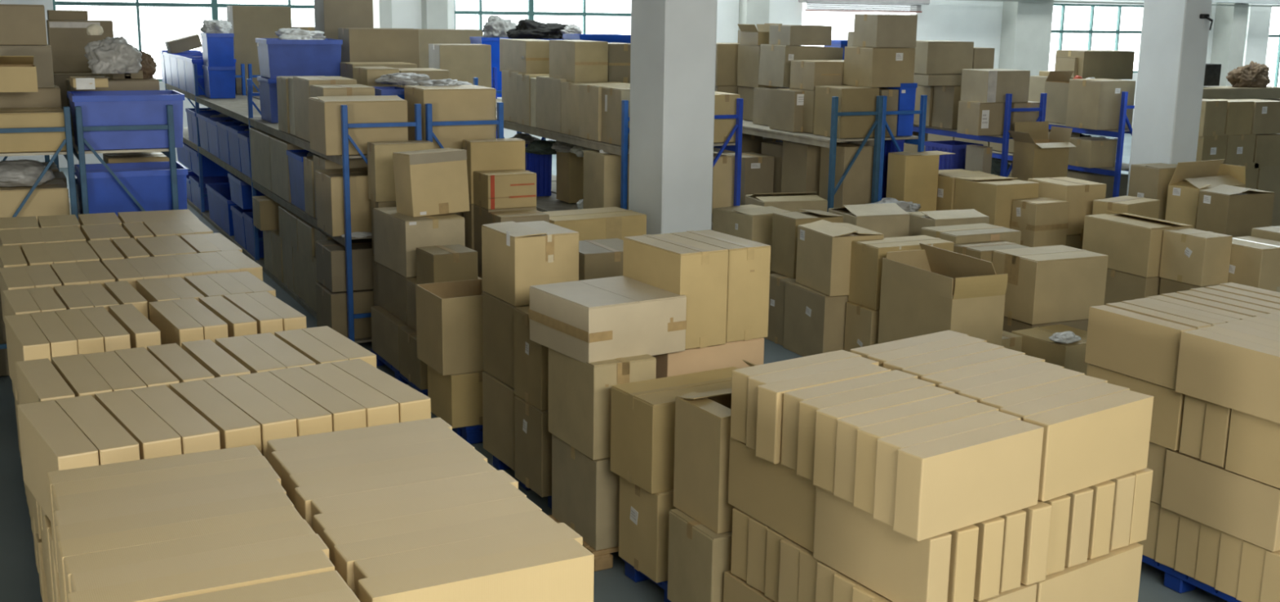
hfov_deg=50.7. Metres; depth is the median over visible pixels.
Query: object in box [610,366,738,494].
cardboard box
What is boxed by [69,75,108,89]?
cardboard box
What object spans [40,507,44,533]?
carton
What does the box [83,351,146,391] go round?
carton
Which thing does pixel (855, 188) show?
cardboard box
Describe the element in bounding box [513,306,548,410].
cardboard box
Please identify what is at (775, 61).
cardboard box
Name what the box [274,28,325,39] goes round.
plastic bag
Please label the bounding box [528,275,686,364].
cardboard box
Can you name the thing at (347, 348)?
carton
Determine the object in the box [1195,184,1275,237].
cardboard box
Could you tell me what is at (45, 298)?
carton
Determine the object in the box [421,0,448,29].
column
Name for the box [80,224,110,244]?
carton
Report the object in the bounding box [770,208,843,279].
cardboard box
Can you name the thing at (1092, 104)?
cardboard box
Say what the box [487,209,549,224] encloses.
cardboard box
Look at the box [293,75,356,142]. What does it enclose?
cardboard box
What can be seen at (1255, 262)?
cardboard box
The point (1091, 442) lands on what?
carton
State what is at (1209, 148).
cardboard box
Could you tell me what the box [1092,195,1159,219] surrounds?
cardboard box
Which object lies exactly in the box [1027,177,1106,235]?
cardboard box
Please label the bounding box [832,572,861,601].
carton
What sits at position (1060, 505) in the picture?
carton
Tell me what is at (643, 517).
cardboard box
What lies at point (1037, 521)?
carton
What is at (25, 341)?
carton
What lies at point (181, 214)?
carton
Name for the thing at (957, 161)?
tub
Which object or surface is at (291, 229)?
cardboard box
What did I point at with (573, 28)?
plastic bag
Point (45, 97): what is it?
cardboard box
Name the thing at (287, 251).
cardboard box
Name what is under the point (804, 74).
cardboard box
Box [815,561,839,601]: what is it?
carton
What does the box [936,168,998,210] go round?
cardboard box
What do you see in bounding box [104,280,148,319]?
carton
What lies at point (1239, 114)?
cardboard box
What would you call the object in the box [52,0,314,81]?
window
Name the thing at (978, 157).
cardboard box
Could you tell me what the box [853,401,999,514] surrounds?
carton
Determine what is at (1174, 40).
pillar
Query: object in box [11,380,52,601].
stacks
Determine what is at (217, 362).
carton
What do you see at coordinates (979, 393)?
carton
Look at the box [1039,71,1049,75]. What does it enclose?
cardboard box
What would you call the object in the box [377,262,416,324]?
cardboard box
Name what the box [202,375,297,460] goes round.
carton
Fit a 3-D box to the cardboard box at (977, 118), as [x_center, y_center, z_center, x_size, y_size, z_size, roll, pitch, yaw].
[3.811,-2.042,15.029,0.401,0.361,0.365,-5,14,-26]
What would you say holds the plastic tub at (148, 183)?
on the storage rack at (79, 152)
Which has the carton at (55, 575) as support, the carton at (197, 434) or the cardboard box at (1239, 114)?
the carton at (197, 434)
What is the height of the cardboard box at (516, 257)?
0.456 m
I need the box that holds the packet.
[1072,75,1082,79]
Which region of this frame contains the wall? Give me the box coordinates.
[0,0,1279,168]
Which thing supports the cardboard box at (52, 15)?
on the cardboard box at (68, 40)
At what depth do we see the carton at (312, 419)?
5.44 m
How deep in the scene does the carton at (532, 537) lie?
3.99 m
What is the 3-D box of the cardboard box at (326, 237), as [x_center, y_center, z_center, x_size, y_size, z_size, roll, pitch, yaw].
[-2.672,-0.459,12.714,0.570,0.343,0.103,-5,14,-26]
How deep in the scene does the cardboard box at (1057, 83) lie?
16.55 m
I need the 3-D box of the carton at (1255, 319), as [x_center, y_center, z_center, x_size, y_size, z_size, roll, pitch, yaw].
[3.427,0.309,6.991,0.135,0.318,0.691,-6,14,-28]
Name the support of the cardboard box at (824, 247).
on the cardboard box at (815, 322)
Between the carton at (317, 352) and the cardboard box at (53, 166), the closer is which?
the carton at (317, 352)
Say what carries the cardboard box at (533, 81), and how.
on the storage rack at (544, 203)
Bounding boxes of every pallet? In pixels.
[370,348,427,396]
[452,425,483,444]
[493,455,551,509]
[548,515,618,572]
[622,559,671,601]
[1142,555,1241,601]
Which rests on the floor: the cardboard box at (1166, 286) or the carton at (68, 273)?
the cardboard box at (1166, 286)
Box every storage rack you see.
[0,106,78,349]
[53,104,178,214]
[163,55,422,343]
[245,63,503,148]
[473,77,629,212]
[491,67,743,230]
[543,95,883,212]
[877,94,927,201]
[912,93,1047,177]
[927,91,1134,197]
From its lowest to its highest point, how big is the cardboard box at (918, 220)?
0.542 m
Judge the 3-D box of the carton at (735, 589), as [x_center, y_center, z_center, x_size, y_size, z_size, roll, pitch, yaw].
[0.614,1.475,6.069,0.139,0.318,0.680,-6,14,-29]
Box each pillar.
[628,0,717,235]
[737,0,769,30]
[998,0,1053,75]
[1126,0,1212,195]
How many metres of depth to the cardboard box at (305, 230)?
13.29 m
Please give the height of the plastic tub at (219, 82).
0.433 m
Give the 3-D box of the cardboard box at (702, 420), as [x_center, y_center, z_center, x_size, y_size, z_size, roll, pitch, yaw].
[0.532,0.681,6.572,0.600,0.705,0.410,-6,14,-29]
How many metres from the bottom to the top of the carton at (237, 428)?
0.318 m
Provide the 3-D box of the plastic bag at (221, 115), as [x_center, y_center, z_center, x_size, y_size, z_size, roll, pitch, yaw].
[-5.972,-2.569,19.153,0.374,0.183,0.338,1,12,-1]
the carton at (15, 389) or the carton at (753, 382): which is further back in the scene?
the carton at (15, 389)
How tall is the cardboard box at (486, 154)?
0.553 m
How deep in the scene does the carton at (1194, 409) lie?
6.95 m
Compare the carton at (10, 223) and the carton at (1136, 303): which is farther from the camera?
the carton at (10, 223)
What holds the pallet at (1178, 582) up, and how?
on the floor
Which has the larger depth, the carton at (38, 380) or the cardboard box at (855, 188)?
the cardboard box at (855, 188)
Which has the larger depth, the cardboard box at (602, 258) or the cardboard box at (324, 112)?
the cardboard box at (324, 112)
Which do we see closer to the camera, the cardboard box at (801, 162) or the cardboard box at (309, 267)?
the cardboard box at (309, 267)
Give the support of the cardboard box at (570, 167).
on the storage rack at (544, 203)
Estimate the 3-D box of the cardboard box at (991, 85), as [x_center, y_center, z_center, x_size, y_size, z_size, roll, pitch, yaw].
[3.981,-2.415,15.129,0.592,0.350,0.455,-5,14,-26]
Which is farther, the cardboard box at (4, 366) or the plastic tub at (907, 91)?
the plastic tub at (907, 91)
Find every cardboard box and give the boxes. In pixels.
[0,4,47,44]
[0,44,54,88]
[0,56,38,92]
[0,85,62,109]
[0,106,66,152]
[0,179,70,223]
[0,293,9,376]
[41,162,58,172]
[46,20,113,72]
[47,9,88,20]
[53,72,109,111]
[53,171,66,186]
[66,79,73,136]
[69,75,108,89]
[69,77,159,136]
[102,151,169,163]
[108,70,142,79]
[164,34,201,53]
[226,5,291,93]
[249,127,273,191]
[252,195,280,231]
[262,229,279,275]
[269,136,303,203]
[271,231,283,283]
[276,75,325,133]
[278,205,288,241]
[281,239,294,292]
[285,210,299,251]
[288,77,295,135]
[291,26,315,31]
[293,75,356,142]
[293,248,304,300]
[297,217,315,262]
[302,156,315,217]
[302,254,318,312]
[308,95,408,155]
[309,84,374,97]
[312,155,367,218]
[313,0,373,39]
[314,227,327,257]
[315,168,371,236]
[315,238,373,292]
[315,281,373,339]
[324,235,333,239]
[337,27,419,68]
[340,62,417,79]
[352,66,399,87]
[367,140,433,202]
[370,200,396,255]
[370,306,407,371]
[372,254,379,306]
[373,206,465,277]
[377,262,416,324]
[392,147,470,217]
[399,68,448,88]
[399,325,427,390]
[404,84,496,149]
[406,277,482,331]
[415,279,484,375]
[416,244,478,284]
[418,29,483,68]
[427,365,484,428]
[428,44,491,88]
[453,212,463,217]
[462,137,525,204]
[463,204,474,249]
[473,168,536,209]
[473,204,536,278]
[481,221,578,306]
[482,291,529,388]
[482,371,516,471]
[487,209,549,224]
[499,39,549,74]
[501,70,522,123]
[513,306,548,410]
[514,395,551,497]
[516,73,549,126]
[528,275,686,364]
[530,78,536,127]
[536,75,566,133]
[542,206,646,240]
[548,348,656,460]
[549,40,608,82]
[551,434,619,551]
[556,151,583,203]
[560,81,622,137]
[578,83,630,142]
[578,238,623,280]
[582,150,629,209]
[601,86,630,146]
[607,42,631,83]
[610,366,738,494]
[618,476,676,583]
[622,233,728,349]
[652,337,764,378]
[667,508,732,601]
[671,230,770,342]
[673,360,756,533]
[711,151,734,213]
[712,204,791,262]
[713,91,739,142]
[713,147,720,152]
[715,43,742,85]
[715,85,737,93]
[722,133,763,154]
[724,152,774,205]
[737,23,782,45]
[737,30,758,43]
[737,44,778,87]
[737,85,753,121]
[745,192,827,212]
[752,87,782,126]
[758,44,843,87]
[760,141,782,193]
[762,137,782,142]
[764,273,795,346]
[768,25,831,45]
[769,88,804,132]
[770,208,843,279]
[781,140,821,195]
[782,281,848,356]
[789,88,814,133]
[790,60,847,90]
[795,219,884,296]
[813,85,879,138]
[818,142,874,208]
[828,203,910,238]
[843,46,915,87]
[844,302,879,351]
[847,31,853,46]
[848,235,953,310]
[853,13,917,47]
[875,87,898,137]
[877,243,1008,346]
[885,151,955,211]
[903,142,925,152]
[906,40,973,74]
[906,208,989,236]
[912,131,928,141]
[913,73,961,85]
[913,84,933,126]
[920,223,1021,244]
[927,133,954,141]
[931,85,962,128]
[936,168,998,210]
[953,175,1039,228]
[953,240,1028,262]
[954,137,989,146]
[956,100,1005,136]
[960,68,1030,102]
[964,144,992,173]
[972,47,995,69]
[989,138,1013,153]
[991,157,1013,163]
[992,244,1108,324]
[1001,330,1022,351]
[1002,316,1088,333]
[1008,121,1076,181]
[1008,161,1012,177]
[1009,101,1039,134]
[1009,197,1069,247]
[1011,324,1088,375]
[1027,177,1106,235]
[1028,75,1073,102]
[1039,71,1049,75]
[1044,71,1073,124]
[1048,129,1079,139]
[1054,56,1078,77]
[1055,49,1134,79]
[1065,78,1135,129]
[1065,234,1083,249]
[1066,169,1128,198]
[1067,137,1116,168]
[1081,210,1192,277]
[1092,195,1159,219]
[1103,268,1160,305]
[1128,163,1177,220]
[1159,228,1232,286]
[1159,277,1218,295]
[1164,159,1245,229]
[1195,133,1227,164]
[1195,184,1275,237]
[1198,98,1227,136]
[1202,86,1279,99]
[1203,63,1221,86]
[1216,99,1253,135]
[1225,133,1255,168]
[1227,235,1279,293]
[1232,98,1279,134]
[1244,162,1258,189]
[1251,226,1279,241]
[1253,133,1279,168]
[1256,165,1279,226]
[1262,98,1279,101]
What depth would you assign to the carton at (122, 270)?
8.07 m
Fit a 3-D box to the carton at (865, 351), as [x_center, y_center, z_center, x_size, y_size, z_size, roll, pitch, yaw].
[1.325,0.356,6.647,0.726,0.318,0.126,-8,15,-36]
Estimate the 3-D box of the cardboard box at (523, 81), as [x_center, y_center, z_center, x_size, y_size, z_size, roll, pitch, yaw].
[-1.041,-2.270,15.188,0.598,0.559,0.383,-5,14,-26]
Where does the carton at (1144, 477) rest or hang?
on the stacks
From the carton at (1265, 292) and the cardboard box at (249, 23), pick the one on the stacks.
the carton at (1265, 292)
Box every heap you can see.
[506,18,568,39]
[991,158,1010,176]
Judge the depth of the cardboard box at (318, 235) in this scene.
12.91 m
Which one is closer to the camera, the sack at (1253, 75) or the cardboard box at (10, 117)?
the cardboard box at (10, 117)
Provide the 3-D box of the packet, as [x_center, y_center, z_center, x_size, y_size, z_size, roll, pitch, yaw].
[5.332,-2.684,16.473,0.134,0.144,0.174,-5,14,-26]
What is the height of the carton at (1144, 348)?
0.318 m
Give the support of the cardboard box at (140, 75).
on the cardboard box at (150, 84)
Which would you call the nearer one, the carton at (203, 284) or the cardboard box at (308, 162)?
the carton at (203, 284)
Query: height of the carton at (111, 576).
0.318 m
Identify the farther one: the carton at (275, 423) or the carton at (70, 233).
the carton at (70, 233)
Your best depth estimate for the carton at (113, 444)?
5.07 m
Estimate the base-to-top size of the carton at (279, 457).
0.318 m
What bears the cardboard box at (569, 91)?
on the storage rack at (544, 203)
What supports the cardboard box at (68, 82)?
on the storage rack at (79, 152)
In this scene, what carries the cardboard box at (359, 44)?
on the storage rack
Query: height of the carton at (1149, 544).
0.318 m
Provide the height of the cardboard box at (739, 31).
0.159 m
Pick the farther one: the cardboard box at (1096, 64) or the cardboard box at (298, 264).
the cardboard box at (1096, 64)
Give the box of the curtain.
[805,2,921,11]
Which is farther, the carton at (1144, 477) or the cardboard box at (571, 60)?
the cardboard box at (571, 60)
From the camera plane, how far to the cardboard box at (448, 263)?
10.27 m
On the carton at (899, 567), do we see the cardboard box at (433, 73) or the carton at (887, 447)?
the carton at (887, 447)
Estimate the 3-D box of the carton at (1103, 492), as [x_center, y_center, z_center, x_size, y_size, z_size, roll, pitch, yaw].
[1.753,0.856,5.912,0.113,0.318,0.680,-7,14,-32]
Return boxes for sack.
[140,51,156,79]
[1226,61,1271,88]
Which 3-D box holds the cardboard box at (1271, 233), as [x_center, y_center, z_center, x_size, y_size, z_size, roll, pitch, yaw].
[5.854,-0.400,12.080,0.502,0.463,0.558,-5,14,-27]
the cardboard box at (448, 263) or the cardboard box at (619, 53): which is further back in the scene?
the cardboard box at (619, 53)
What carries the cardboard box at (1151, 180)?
on the cardboard box
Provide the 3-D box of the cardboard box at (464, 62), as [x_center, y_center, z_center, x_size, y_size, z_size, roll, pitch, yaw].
[-2.513,-3.192,18.847,0.750,0.776,0.507,-5,14,-26]
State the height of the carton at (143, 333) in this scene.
0.318 m
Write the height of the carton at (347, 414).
0.318 m
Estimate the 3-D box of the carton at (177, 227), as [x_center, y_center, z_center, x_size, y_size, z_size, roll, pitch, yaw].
[-3.323,-0.379,9.732,0.130,0.318,0.640,-5,14,-26]
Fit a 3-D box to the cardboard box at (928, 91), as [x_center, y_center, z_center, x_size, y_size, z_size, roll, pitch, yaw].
[3.458,-2.361,16.209,0.334,0.477,0.508,-5,14,-26]
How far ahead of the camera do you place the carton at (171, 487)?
4.46 m
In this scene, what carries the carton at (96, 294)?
on the carton
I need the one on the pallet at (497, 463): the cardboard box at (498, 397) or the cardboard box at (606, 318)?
the cardboard box at (498, 397)
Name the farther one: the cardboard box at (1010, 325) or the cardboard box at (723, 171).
the cardboard box at (723, 171)
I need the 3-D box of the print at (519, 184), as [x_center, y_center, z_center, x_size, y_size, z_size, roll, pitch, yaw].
[-1.024,-1.014,11.761,0.229,0.015,0.002,-6,14,-28]
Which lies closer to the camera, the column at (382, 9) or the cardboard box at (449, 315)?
the cardboard box at (449, 315)
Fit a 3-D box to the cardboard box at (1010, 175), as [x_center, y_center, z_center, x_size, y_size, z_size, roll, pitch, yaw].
[5.118,-1.490,17.196,0.451,0.503,0.803,-5,14,-26]
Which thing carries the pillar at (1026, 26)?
attached to the wall
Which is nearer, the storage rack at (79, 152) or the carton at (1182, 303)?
the carton at (1182, 303)
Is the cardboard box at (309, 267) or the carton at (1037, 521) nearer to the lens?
the carton at (1037, 521)
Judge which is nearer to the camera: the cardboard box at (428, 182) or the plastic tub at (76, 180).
the cardboard box at (428, 182)
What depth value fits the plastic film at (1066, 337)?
10.52 m
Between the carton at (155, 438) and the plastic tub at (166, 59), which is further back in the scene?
the plastic tub at (166, 59)
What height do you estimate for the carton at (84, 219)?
0.318 m
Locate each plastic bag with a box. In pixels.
[84,35,142,74]
[200,19,231,33]
[209,113,228,117]
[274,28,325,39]
[306,152,316,156]
[374,72,430,85]
[482,15,516,37]
[560,23,582,39]
[576,199,583,209]
[599,149,629,154]
[869,197,920,212]
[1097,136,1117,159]
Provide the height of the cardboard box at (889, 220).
0.590 m
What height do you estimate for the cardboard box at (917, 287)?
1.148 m
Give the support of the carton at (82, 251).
on the stacks
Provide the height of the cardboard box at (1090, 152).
0.322 m
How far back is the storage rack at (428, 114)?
12.14 m
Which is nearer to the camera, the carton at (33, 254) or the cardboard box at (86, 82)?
the carton at (33, 254)
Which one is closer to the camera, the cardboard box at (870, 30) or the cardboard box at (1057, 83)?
the cardboard box at (870, 30)
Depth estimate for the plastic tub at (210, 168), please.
19.52 m
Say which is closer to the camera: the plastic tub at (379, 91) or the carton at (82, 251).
the carton at (82, 251)
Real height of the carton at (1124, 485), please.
0.318 m
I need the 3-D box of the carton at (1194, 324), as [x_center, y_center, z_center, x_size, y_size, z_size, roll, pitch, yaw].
[2.804,0.225,7.355,0.112,0.318,0.631,-6,14,-28]
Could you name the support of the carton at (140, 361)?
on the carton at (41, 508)
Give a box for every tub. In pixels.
[66,89,185,150]
[74,160,187,216]
[74,172,80,217]
[159,50,200,82]
[163,52,202,85]
[168,53,202,88]
[175,54,202,91]
[176,142,192,170]
[182,57,235,95]
[185,107,212,142]
[186,171,198,202]
[188,175,229,210]
[189,148,230,177]
[190,110,220,145]
[196,113,231,152]
[200,32,234,66]
[201,65,235,98]
[205,117,239,158]
[205,183,237,235]
[215,121,248,164]
[226,125,248,172]
[227,173,265,209]
[230,205,253,249]
[237,133,251,177]
[242,212,263,257]
[255,38,342,79]
[257,76,278,123]
[286,149,311,211]
[371,86,404,99]
[469,36,508,97]
[499,38,564,39]
[562,34,631,43]
[823,40,847,60]
[877,83,917,136]
[924,144,966,169]
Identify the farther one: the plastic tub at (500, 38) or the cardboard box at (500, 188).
the plastic tub at (500, 38)
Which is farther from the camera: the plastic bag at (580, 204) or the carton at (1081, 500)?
the plastic bag at (580, 204)
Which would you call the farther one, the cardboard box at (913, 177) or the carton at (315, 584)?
the cardboard box at (913, 177)
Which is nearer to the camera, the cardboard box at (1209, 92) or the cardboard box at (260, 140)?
the cardboard box at (260, 140)
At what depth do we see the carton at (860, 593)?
5.32 m
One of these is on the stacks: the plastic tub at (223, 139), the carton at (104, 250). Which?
the carton at (104, 250)
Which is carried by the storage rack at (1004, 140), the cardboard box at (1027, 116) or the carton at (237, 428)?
the cardboard box at (1027, 116)
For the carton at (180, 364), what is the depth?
6.03 m
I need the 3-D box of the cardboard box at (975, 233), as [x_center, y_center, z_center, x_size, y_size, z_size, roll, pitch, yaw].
[3.000,-0.407,12.297,0.749,0.503,0.505,-5,14,-26]
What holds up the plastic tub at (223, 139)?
on the storage rack at (244, 108)
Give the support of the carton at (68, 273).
on the stacks
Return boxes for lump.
[86,23,103,35]
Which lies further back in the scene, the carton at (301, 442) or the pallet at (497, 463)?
the pallet at (497, 463)
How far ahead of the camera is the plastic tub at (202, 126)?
18.81 m
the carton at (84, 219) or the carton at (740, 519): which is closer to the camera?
the carton at (740, 519)
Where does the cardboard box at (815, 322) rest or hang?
on the floor
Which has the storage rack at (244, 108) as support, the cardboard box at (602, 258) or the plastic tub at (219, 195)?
the plastic tub at (219, 195)
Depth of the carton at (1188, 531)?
7.09 m
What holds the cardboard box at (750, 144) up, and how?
on the cardboard box
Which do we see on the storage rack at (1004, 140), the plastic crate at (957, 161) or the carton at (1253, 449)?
the plastic crate at (957, 161)
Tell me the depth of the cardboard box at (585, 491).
7.40 m
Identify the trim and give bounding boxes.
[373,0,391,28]
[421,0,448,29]
[951,0,1279,7]
[1106,0,1279,4]
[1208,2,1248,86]
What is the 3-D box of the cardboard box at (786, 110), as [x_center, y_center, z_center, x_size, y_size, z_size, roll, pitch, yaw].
[1.670,-2.110,14.910,0.243,0.442,0.506,-5,14,-26]
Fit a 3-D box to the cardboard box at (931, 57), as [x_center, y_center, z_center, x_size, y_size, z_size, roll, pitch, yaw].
[3.452,-2.837,15.701,0.658,0.369,0.507,-5,14,-26]
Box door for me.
[798,0,929,13]
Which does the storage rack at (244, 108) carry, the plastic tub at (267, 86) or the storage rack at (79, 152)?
the plastic tub at (267, 86)
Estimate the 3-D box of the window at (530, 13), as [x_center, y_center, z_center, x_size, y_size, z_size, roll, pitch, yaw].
[-1.115,-7.043,28.808,6.050,4.500,0.100,-5,14,-26]
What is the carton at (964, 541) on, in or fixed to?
on the carton at (1025, 593)
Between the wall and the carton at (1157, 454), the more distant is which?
the wall
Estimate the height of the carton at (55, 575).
0.318 m
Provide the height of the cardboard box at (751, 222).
0.499 m
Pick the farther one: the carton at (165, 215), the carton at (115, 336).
the carton at (165, 215)
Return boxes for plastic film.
[341,231,372,238]
[415,78,471,86]
[1048,331,1080,343]
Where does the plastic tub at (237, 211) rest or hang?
on the storage rack at (244, 108)
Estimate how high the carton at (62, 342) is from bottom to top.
0.318 m
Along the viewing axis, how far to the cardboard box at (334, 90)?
12.38 m
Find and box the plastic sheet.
[0,159,54,186]
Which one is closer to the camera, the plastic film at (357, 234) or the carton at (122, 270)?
the carton at (122, 270)
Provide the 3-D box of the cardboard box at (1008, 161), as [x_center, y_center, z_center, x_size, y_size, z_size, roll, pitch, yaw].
[4.759,-1.649,17.911,0.450,0.503,0.803,-5,14,-26]
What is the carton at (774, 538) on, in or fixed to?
on the stacks
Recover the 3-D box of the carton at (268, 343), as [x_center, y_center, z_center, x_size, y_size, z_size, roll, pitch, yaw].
[-1.692,0.379,6.332,0.132,0.318,0.680,-7,14,-32]
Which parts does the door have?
rail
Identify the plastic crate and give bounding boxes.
[524,144,551,196]
[871,139,904,199]
[924,140,983,169]
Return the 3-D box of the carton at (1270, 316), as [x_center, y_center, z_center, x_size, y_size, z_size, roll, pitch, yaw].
[3.538,0.294,7.070,0.135,0.318,0.691,-6,14,-28]
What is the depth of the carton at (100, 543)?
4.10 m
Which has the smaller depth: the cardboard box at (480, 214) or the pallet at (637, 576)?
the pallet at (637, 576)
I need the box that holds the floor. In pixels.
[0,133,1228,601]
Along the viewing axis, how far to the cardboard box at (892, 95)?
14.28 m
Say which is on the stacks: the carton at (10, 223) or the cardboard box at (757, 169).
the carton at (10, 223)
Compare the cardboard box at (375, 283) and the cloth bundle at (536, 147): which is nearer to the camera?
the cardboard box at (375, 283)
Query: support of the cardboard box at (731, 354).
on the cardboard box
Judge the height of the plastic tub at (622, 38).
0.611 m
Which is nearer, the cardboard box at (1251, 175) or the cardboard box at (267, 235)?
the cardboard box at (267, 235)
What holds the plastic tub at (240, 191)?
on the storage rack at (244, 108)
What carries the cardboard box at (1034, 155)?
on the cardboard box
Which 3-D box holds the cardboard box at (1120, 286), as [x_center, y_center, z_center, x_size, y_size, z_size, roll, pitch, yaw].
[4.531,0.060,12.495,0.486,0.750,0.801,-5,13,-25]
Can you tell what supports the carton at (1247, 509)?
on the carton at (1270, 585)
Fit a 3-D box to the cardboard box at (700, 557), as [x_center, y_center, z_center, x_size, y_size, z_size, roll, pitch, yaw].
[0.510,1.269,6.647,0.627,0.473,0.423,-6,14,-28]
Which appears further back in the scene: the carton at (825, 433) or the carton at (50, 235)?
the carton at (50, 235)
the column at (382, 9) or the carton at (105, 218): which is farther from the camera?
the column at (382, 9)
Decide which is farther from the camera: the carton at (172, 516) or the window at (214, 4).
the window at (214, 4)
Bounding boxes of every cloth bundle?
[508,133,540,144]
[524,140,556,155]
[551,141,577,152]
[568,145,595,157]
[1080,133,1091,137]
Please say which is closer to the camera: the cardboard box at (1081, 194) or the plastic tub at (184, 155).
the cardboard box at (1081, 194)
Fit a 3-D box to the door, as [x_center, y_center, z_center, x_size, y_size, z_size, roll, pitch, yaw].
[5.285,-7.092,31.637,3.500,0.610,0.390,-5,14,-26]
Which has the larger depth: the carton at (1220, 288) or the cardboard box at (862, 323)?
the cardboard box at (862, 323)
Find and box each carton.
[0,217,19,230]
[0,229,23,249]
[0,244,27,293]
[0,266,35,323]
[2,288,40,315]
[4,313,51,391]
[13,383,17,400]
[15,358,75,404]
[16,216,39,228]
[17,400,98,520]
[18,227,44,244]
[20,243,53,266]
[23,264,62,290]
[26,286,66,312]
[29,311,78,359]
[37,215,61,227]
[37,502,42,530]
[38,226,65,243]
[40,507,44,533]
[42,242,76,263]
[42,510,47,555]
[44,515,54,601]
[47,445,262,573]
[48,527,60,601]
[50,262,89,285]
[51,354,112,399]
[51,456,272,573]
[53,284,93,310]
[53,480,286,601]
[54,308,104,355]
[54,466,281,511]
[55,395,139,465]
[55,492,293,601]
[56,214,80,230]
[57,226,86,242]
[57,506,302,601]
[63,519,315,601]
[64,240,99,262]
[67,550,334,601]
[70,533,329,592]
[75,260,115,288]
[76,283,119,311]
[78,213,102,231]
[79,306,130,351]
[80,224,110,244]
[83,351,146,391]
[87,240,124,263]
[94,389,182,460]
[97,212,121,226]
[100,223,129,244]
[102,258,142,290]
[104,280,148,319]
[108,303,160,350]
[111,238,149,258]
[114,346,179,388]
[117,211,143,227]
[122,222,153,240]
[125,257,168,279]
[131,385,220,454]
[135,210,162,222]
[136,236,175,257]
[136,278,180,321]
[143,221,175,236]
[146,343,213,382]
[148,300,204,348]
[149,255,192,279]
[153,210,179,221]
[157,235,196,254]
[158,276,204,302]
[158,570,349,601]
[162,220,194,237]
[169,380,261,453]
[171,208,199,220]
[172,253,216,275]
[172,297,228,343]
[179,218,213,234]
[180,234,221,253]
[181,339,250,377]
[184,275,231,297]
[195,252,239,273]
[199,295,257,337]
[200,232,242,253]
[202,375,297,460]
[205,272,253,294]
[214,336,285,373]
[216,249,262,281]
[223,293,283,335]
[226,271,275,297]
[236,371,332,436]
[243,333,315,368]
[246,291,306,331]
[266,417,452,466]
[268,367,366,431]
[271,427,460,484]
[273,588,359,601]
[274,328,348,364]
[280,437,474,500]
[289,448,487,508]
[294,459,497,529]
[300,363,399,426]
[301,325,376,368]
[311,470,518,531]
[313,483,526,542]
[323,496,542,566]
[330,359,431,422]
[333,510,557,594]
[354,522,582,598]
[358,539,594,601]
[723,570,775,601]
[728,437,816,552]
[730,350,861,444]
[730,507,751,582]
[746,356,879,450]
[746,517,769,593]
[755,364,891,464]
[764,528,786,601]
[777,537,804,601]
[781,369,917,471]
[795,377,935,481]
[797,548,819,601]
[813,385,954,493]
[813,486,951,601]
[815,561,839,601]
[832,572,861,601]
[833,393,977,503]
[849,330,968,358]
[852,584,882,601]
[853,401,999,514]
[866,335,986,367]
[871,595,893,601]
[872,410,1021,526]
[883,342,1004,371]
[893,419,1044,541]
[902,347,1025,379]
[920,354,1044,386]
[937,360,1063,395]
[946,524,978,601]
[958,367,1084,403]
[973,516,1004,601]
[973,582,1036,601]
[979,374,1107,411]
[999,509,1026,592]
[1000,382,1129,421]
[1020,500,1051,585]
[1022,390,1153,502]
[1035,542,1143,601]
[1041,494,1070,576]
[1064,487,1093,568]
[1084,305,1195,390]
[1086,364,1185,450]
[1087,480,1115,559]
[1105,302,1210,328]
[1108,473,1135,551]
[1120,299,1226,324]
[1128,468,1153,544]
[1136,297,1239,321]
[1137,501,1160,559]
[1145,295,1252,319]
[1146,442,1170,504]
[1155,506,1179,569]
[1160,293,1266,317]
[1160,449,1279,551]
[1173,515,1200,578]
[1174,328,1279,423]
[1176,290,1279,314]
[1178,395,1206,459]
[1189,287,1279,310]
[1194,523,1221,587]
[1195,325,1279,349]
[1200,401,1231,467]
[1205,285,1279,304]
[1210,322,1279,342]
[1214,531,1243,598]
[1218,282,1279,298]
[1225,408,1279,488]
[1226,320,1279,334]
[1235,540,1266,601]
[1240,316,1279,328]
[1253,313,1279,321]
[1259,549,1279,601]
[1267,311,1279,315]
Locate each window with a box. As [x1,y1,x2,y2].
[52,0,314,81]
[453,0,631,34]
[1051,4,1143,73]
[1268,4,1279,87]
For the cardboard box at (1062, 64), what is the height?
0.252 m
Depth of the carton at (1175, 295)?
7.58 m
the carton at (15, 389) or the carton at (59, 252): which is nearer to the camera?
the carton at (15, 389)
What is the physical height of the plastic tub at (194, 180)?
0.399 m
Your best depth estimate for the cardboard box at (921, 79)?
15.48 m
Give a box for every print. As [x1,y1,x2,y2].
[510,183,534,186]
[510,195,536,198]
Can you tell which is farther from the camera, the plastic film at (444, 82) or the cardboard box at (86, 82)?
the plastic film at (444, 82)
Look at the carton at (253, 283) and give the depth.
7.79 m
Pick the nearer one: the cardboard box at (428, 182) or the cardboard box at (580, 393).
the cardboard box at (580, 393)

